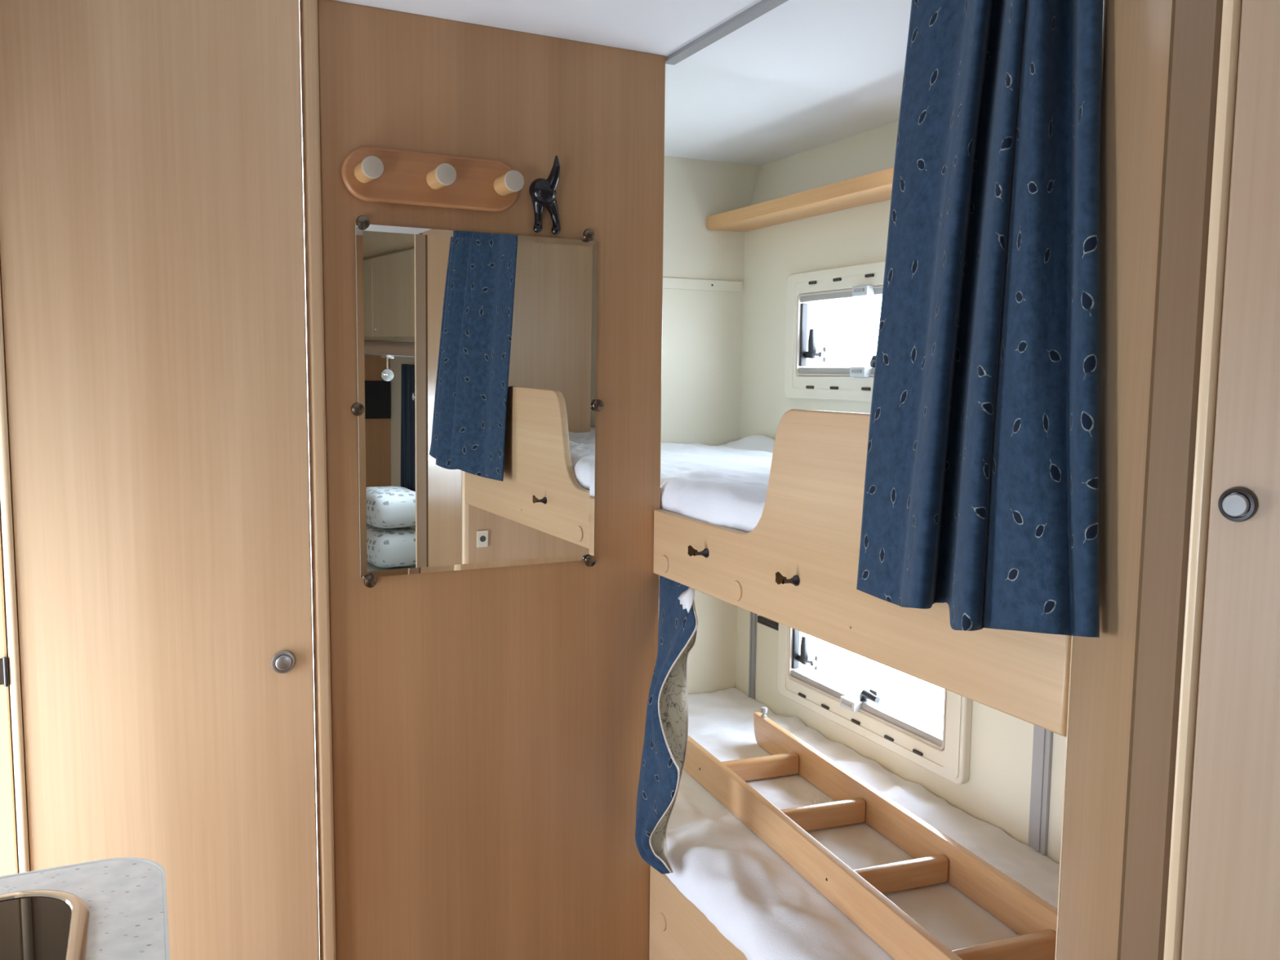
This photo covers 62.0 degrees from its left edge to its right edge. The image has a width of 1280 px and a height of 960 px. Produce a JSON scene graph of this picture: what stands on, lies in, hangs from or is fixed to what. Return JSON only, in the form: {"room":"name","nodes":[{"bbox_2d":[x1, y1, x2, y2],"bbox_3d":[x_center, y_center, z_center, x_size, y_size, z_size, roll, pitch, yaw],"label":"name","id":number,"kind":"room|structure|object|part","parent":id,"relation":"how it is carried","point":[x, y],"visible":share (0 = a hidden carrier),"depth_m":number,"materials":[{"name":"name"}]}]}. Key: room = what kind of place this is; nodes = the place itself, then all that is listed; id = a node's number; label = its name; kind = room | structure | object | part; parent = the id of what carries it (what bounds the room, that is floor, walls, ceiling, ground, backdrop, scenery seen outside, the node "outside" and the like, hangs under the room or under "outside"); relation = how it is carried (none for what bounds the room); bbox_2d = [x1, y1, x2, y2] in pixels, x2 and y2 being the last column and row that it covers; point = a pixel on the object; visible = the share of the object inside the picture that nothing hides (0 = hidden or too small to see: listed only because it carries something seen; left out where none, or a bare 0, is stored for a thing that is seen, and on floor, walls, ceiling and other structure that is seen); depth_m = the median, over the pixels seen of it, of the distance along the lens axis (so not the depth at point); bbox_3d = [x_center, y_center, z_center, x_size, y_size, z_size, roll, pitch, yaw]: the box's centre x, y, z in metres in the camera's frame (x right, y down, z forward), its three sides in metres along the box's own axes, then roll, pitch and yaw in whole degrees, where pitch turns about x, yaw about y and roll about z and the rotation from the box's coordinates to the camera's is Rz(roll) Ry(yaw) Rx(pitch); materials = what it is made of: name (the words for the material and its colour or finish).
{"room":"camper van interior","nodes":[
{"label":"camper van interior","id":0,"kind":"room"},
{"bbox_2d":[318,907,319,959],"bbox_3d":[0.335,1.321,0.641,2.340,0.050,4.900,-2,6,-25],"label":"floor","id":1,"kind":"structure","parent":0,"point":[318,908],"depth_m":2.60,"materials":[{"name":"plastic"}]},
{"bbox_2d":[0,0,336,959],"bbox_3d":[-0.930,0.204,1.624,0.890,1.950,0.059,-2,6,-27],"label":"wardrobe","id":2,"kind":"object","parent":1,"relation":"on","point":[158,669],"visible":1,"depth_m":1.67,"materials":[{"name":"laminate"}]},
{"bbox_3d":[-1.139,0.202,1.508,0.414,1.914,0.025,-2,6,-28],"label":"door","id":3,"kind":"part","parent":2,"relation":"part of","materials":[{"name":"laminate"}]},
{"bbox_3d":[-0.598,0.305,1.784,0.039,0.039,0.008,-2,6,-28],"label":"knob","id":4,"kind":"part","parent":2,"relation":"part of","materials":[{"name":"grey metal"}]},
{"bbox_3d":[-0.596,0.305,1.782,0.026,0.026,0.009,-2,6,-28],"label":"knob","id":5,"kind":"part","parent":2,"relation":"part of","materials":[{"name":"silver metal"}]},
{"bbox_3d":[-0.547,0.188,1.823,0.024,1.950,0.034,-2,6,-28],"label":"door post","id":6,"kind":"part","parent":2,"relation":"part of","materials":[{"name":"laminate"}]},
{"bbox_2d":[648,865,747,959],"bbox_3d":[0.371,0.957,2.247,0.692,0.354,1.882,-2,6,-25],"label":"bunk","id":7,"kind":"object","parent":1,"relation":"on","point":[679,930],"visible":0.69,"depth_m":2.06,"materials":[{"name":"laminate"}]},
{"bbox_2d":[665,687,1059,959],"bbox_3d":[0.363,0.784,2.237,0.698,0.148,1.856,-2,6,-25],"label":"mattress","id":8,"kind":"object","parent":7,"relation":"on","point":[753,896],"visible":0.5,"depth_m":2.09,"materials":[{"name":"white fabric"}]},
{"bbox_2d":[683,706,1057,959],"bbox_3d":[0.418,0.692,2.083,0.266,0.102,1.335,-2,6,-20],"label":"ladder","id":9,"kind":"object","parent":8,"relation":"on","point":[858,894],"visible":0.93,"depth_m":1.99,"materials":[{"name":"brown wood"}]},
{"bbox_3d":[0.303,0.707,2.042,0.019,0.079,1.335,-2,6,-20],"label":"rail","id":10,"kind":"part","parent":9,"relation":"part of","materials":[{"name":"brown wood"}]},
{"bbox_2d":[1120,0,1279,959],"bbox_3d":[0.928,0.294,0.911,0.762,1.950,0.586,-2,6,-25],"label":"door","id":11,"kind":"structure","parent":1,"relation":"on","point":[1202,875],"depth_m":0.93,"materials":[{"name":"laminate"}]},
{"bbox_3d":[0.483,0.281,0.996,0.020,1.950,0.057,0,6,-8],"label":"panel","id":12,"kind":"part","parent":11,"relation":"part of","materials":[{"name":"laminate"}]},
{"bbox_3d":[0.704,0.299,0.772,0.559,1.924,0.018,6,8,43],"label":"door","id":13,"kind":"part","parent":11,"relation":"part of","materials":[{"name":"laminate"}]},
{"bbox_3d":[0.510,0.021,0.910,0.030,0.030,0.008,6,8,43],"label":"knob","id":14,"kind":"part","parent":11,"relation":"part of","materials":[{"name":"grey metal"}]},
{"bbox_3d":[-0.573,0.889,0.609,0.610,0.798,0.975,-2,6,-25],"label":"cabinet","id":15,"kind":"object","parent":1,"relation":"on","visible":0},
{"bbox_2d":[0,857,169,959],"bbox_3d":[-0.574,0.474,0.570,0.604,0.031,1.022,-2,6,-25],"label":"countertop","id":16,"kind":"structure","parent":15,"relation":"on","point":[126,897],"depth_m":1.05,"materials":[{"name":"laminate"}]},
{"bbox_2d":[0,889,90,959],"bbox_3d":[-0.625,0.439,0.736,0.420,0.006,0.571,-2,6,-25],"label":"sink","id":17,"kind":"object","parent":16,"relation":"in","point":[35,924],"visible":1,"depth_m":0.99,"materials":[{"name":"silver metal"}]},
{"bbox_2d":[317,0,665,959],"bbox_3d":[-0.251,0.175,1.983,0.646,1.950,0.020,-2,6,-28],"label":"wall partition","id":18,"kind":"structure","parent":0,"point":[488,724],"depth_m":1.97,"materials":[{"name":"laminate"}]},
{"bbox_2d":[341,146,524,212],"bbox_3d":[-0.342,-0.513,1.807,0.310,0.089,0.079,-2,6,-27],"label":"peg rack","id":19,"kind":"object","parent":18,"relation":"attached to","point":[371,174],"visible":1,"depth_m":1.81,"materials":[{"name":"brown wood"}]},
{"bbox_2d":[351,215,604,587],"bbox_3d":[-0.281,-0.139,1.911,0.473,0.639,0.024,-2,7,-27],"label":"wall mirror","id":20,"kind":"object","parent":18,"relation":"attached to","point":[477,406],"visible":1,"depth_m":1.90,"materials":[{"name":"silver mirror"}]},
{"bbox_2d":[528,155,560,235],"bbox_3d":[-0.171,-0.512,1.919,0.057,0.134,0.052,0,6,-5],"label":"hook","id":21,"kind":"object","parent":18,"relation":"attached to","point":[542,191],"visible":1,"depth_m":1.90,"materials":[{"name":"black metal"}]},
{"bbox_2d":[298,0,1104,165],"bbox_3d":[0.355,-0.669,0.440,2.340,0.050,4.900,-2,6,-25],"label":"ceiling","id":22,"kind":"structure","parent":0,"point":[801,76],"depth_m":2.01,"materials":[{"name":"white paint"}]},
{"bbox_2d":[665,0,788,65],"bbox_3d":[0.280,-0.755,1.575,0.027,0.009,1.065,-2,6,-25],"label":"trim","id":23,"kind":"structure","parent":22,"relation":"attached to","point":[763,6],"depth_m":1.85,"materials":[{"name":"grey"}]},
{"bbox_2d":[856,0,1102,637],"bbox_3d":[0.401,-0.270,1.223,0.149,0.885,0.433,-1,6,-11],"label":"curtain","id":24,"kind":"object","parent":23,"relation":"hanging from","point":[981,491],"visible":1,"depth_m":1.16,"materials":[{"name":"blue fabric"}]},
{"bbox_2d":[658,155,760,694],"bbox_3d":[0.012,0.070,3.048,0.790,1.950,0.030,-2,6,-25],"label":"wall","id":25,"kind":"structure","parent":0,"point":[702,331],"depth_m":3.06,"materials":[{"name":"beige paint"}]},
{"bbox_2d":[662,277,742,292],"bbox_3d":[-0.005,-0.549,2.951,0.658,0.030,0.014,-2,6,-25],"label":"batten","id":26,"kind":"object","parent":25,"relation":"attached to","point":[668,282],"visible":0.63,"depth_m":3.03,"materials":[{"name":"beige plastic"}]},
{"bbox_2d":[735,120,1066,864],"bbox_3d":[1.353,0.289,1.010,0.085,1.950,4.820,-2,6,-25],"label":"wall","id":27,"kind":"structure","parent":0,"point":[997,792],"depth_m":2.73,"materials":[{"name":"beige paint"}]},
{"bbox_2d":[748,611,756,699],"bbox_3d":[0.329,0.404,3.105,0.012,0.580,0.026,-2,6,-25],"label":"trim","id":28,"kind":"structure","parent":27,"relation":"attached to","point":[753,631],"depth_m":3.11,"materials":[{"name":"grey"}]},
{"bbox_2d":[757,615,778,631],"bbox_3d":[0.366,0.407,3.024,0.013,0.020,0.118,-2,6,-25],"label":"air vent","id":29,"kind":"object","parent":27,"relation":"in","point":[761,620],"visible":0.84,"depth_m":3.02,"materials":[{"name":"black plastic"}]},
{"bbox_2d":[706,167,893,231],"bbox_3d":[0.646,-0.641,2.208,0.134,0.035,1.882,-2,6,-25],"label":"wall shelf","id":30,"kind":"object","parent":27,"relation":"attached to","point":[875,187],"visible":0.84,"depth_m":2.61,"materials":[{"name":"brown wood"}]},
{"bbox_2d":[783,260,885,401],"bbox_3d":[0.565,-0.352,2.547,0.076,0.330,0.745,-2,6,-25],"label":"window","id":31,"kind":"structure","parent":27,"relation":"in","point":[803,290],"depth_m":2.73,"materials":[{"name":"beige plastic"}]},
{"bbox_3d":[0.560,-0.259,2.558,0.020,0.021,0.615,-2,6,-25],"label":"blind rail","id":32,"kind":"part","parent":31,"relation":"part of","materials":[{"name":"grey plastic"}]},
{"bbox_3d":[0.562,-0.450,2.539,0.020,0.021,0.615,-2,6,-25],"label":"blind rail","id":33,"kind":"part","parent":31,"relation":"part of","materials":[{"name":"grey plastic"}]},
{"bbox_2d":[653,408,1071,737],"bbox_3d":[0.366,0.014,2.145,0.723,0.342,1.882,-2,6,-25],"label":"bunk","id":34,"kind":"object","parent":27,"relation":"attached to","point":[797,569],"visible":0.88,"depth_m":1.55,"materials":[{"name":"laminate"}]},
{"bbox_2d":[635,575,697,874],"bbox_3d":[0.054,0.473,2.050,0.087,0.578,0.220,-2,6,-25],"label":"curtain","id":35,"kind":"object","parent":34,"relation":"hanging from","point":[666,726],"visible":0.95,"depth_m":2.06,"materials":[{"name":"fabric"}]},
{"bbox_2d":[660,435,774,532],"bbox_3d":[0.380,0.045,2.168,0.677,0.172,1.856,-2,6,-25],"label":"mattress","id":36,"kind":"object","parent":34,"relation":"on","point":[726,485],"visible":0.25,"depth_m":2.10,"materials":[{"name":"white fabric"}]},
{"bbox_2d":[777,622,972,784],"bbox_3d":[0.557,0.465,2.630,0.076,0.332,0.745,-2,6,-25],"label":"window","id":37,"kind":"structure","parent":27,"relation":"in","point":[948,755],"depth_m":2.57,"materials":[{"name":"beige plastic"}]},
{"bbox_3d":[0.552,0.558,2.640,0.020,0.021,0.615,-2,6,-25],"label":"blind rail","id":38,"kind":"part","parent":37,"relation":"part of","materials":[{"name":"grey plastic"}]},
{"bbox_2d":[1027,724,1053,856],"bbox_3d":[0.797,0.509,2.109,0.012,0.580,0.044,-2,6,-25],"label":"trim","id":39,"kind":"structure","parent":27,"relation":"attached to","point":[1042,743],"depth_m":2.11,"materials":[{"name":"grey plastic"}]},
{"bbox_2d":[1057,0,1176,959],"bbox_3d":[0.479,0.272,1.095,0.020,1.950,0.138,0,6,-1],"label":"wall","id":40,"kind":"structure","parent":0,"point":[1139,34],"depth_m":1.05,"materials":[{"name":"laminate"}]},
{"bbox_2d":[1054,0,1106,959],"bbox_3d":[0.475,0.264,1.167,0.017,1.950,0.016,-2,6,-25],"label":"trim","id":41,"kind":"structure","parent":40,"relation":"attached to","point":[1104,2],"depth_m":1.17,"materials":[{"name":"beige wood"}]}
]}

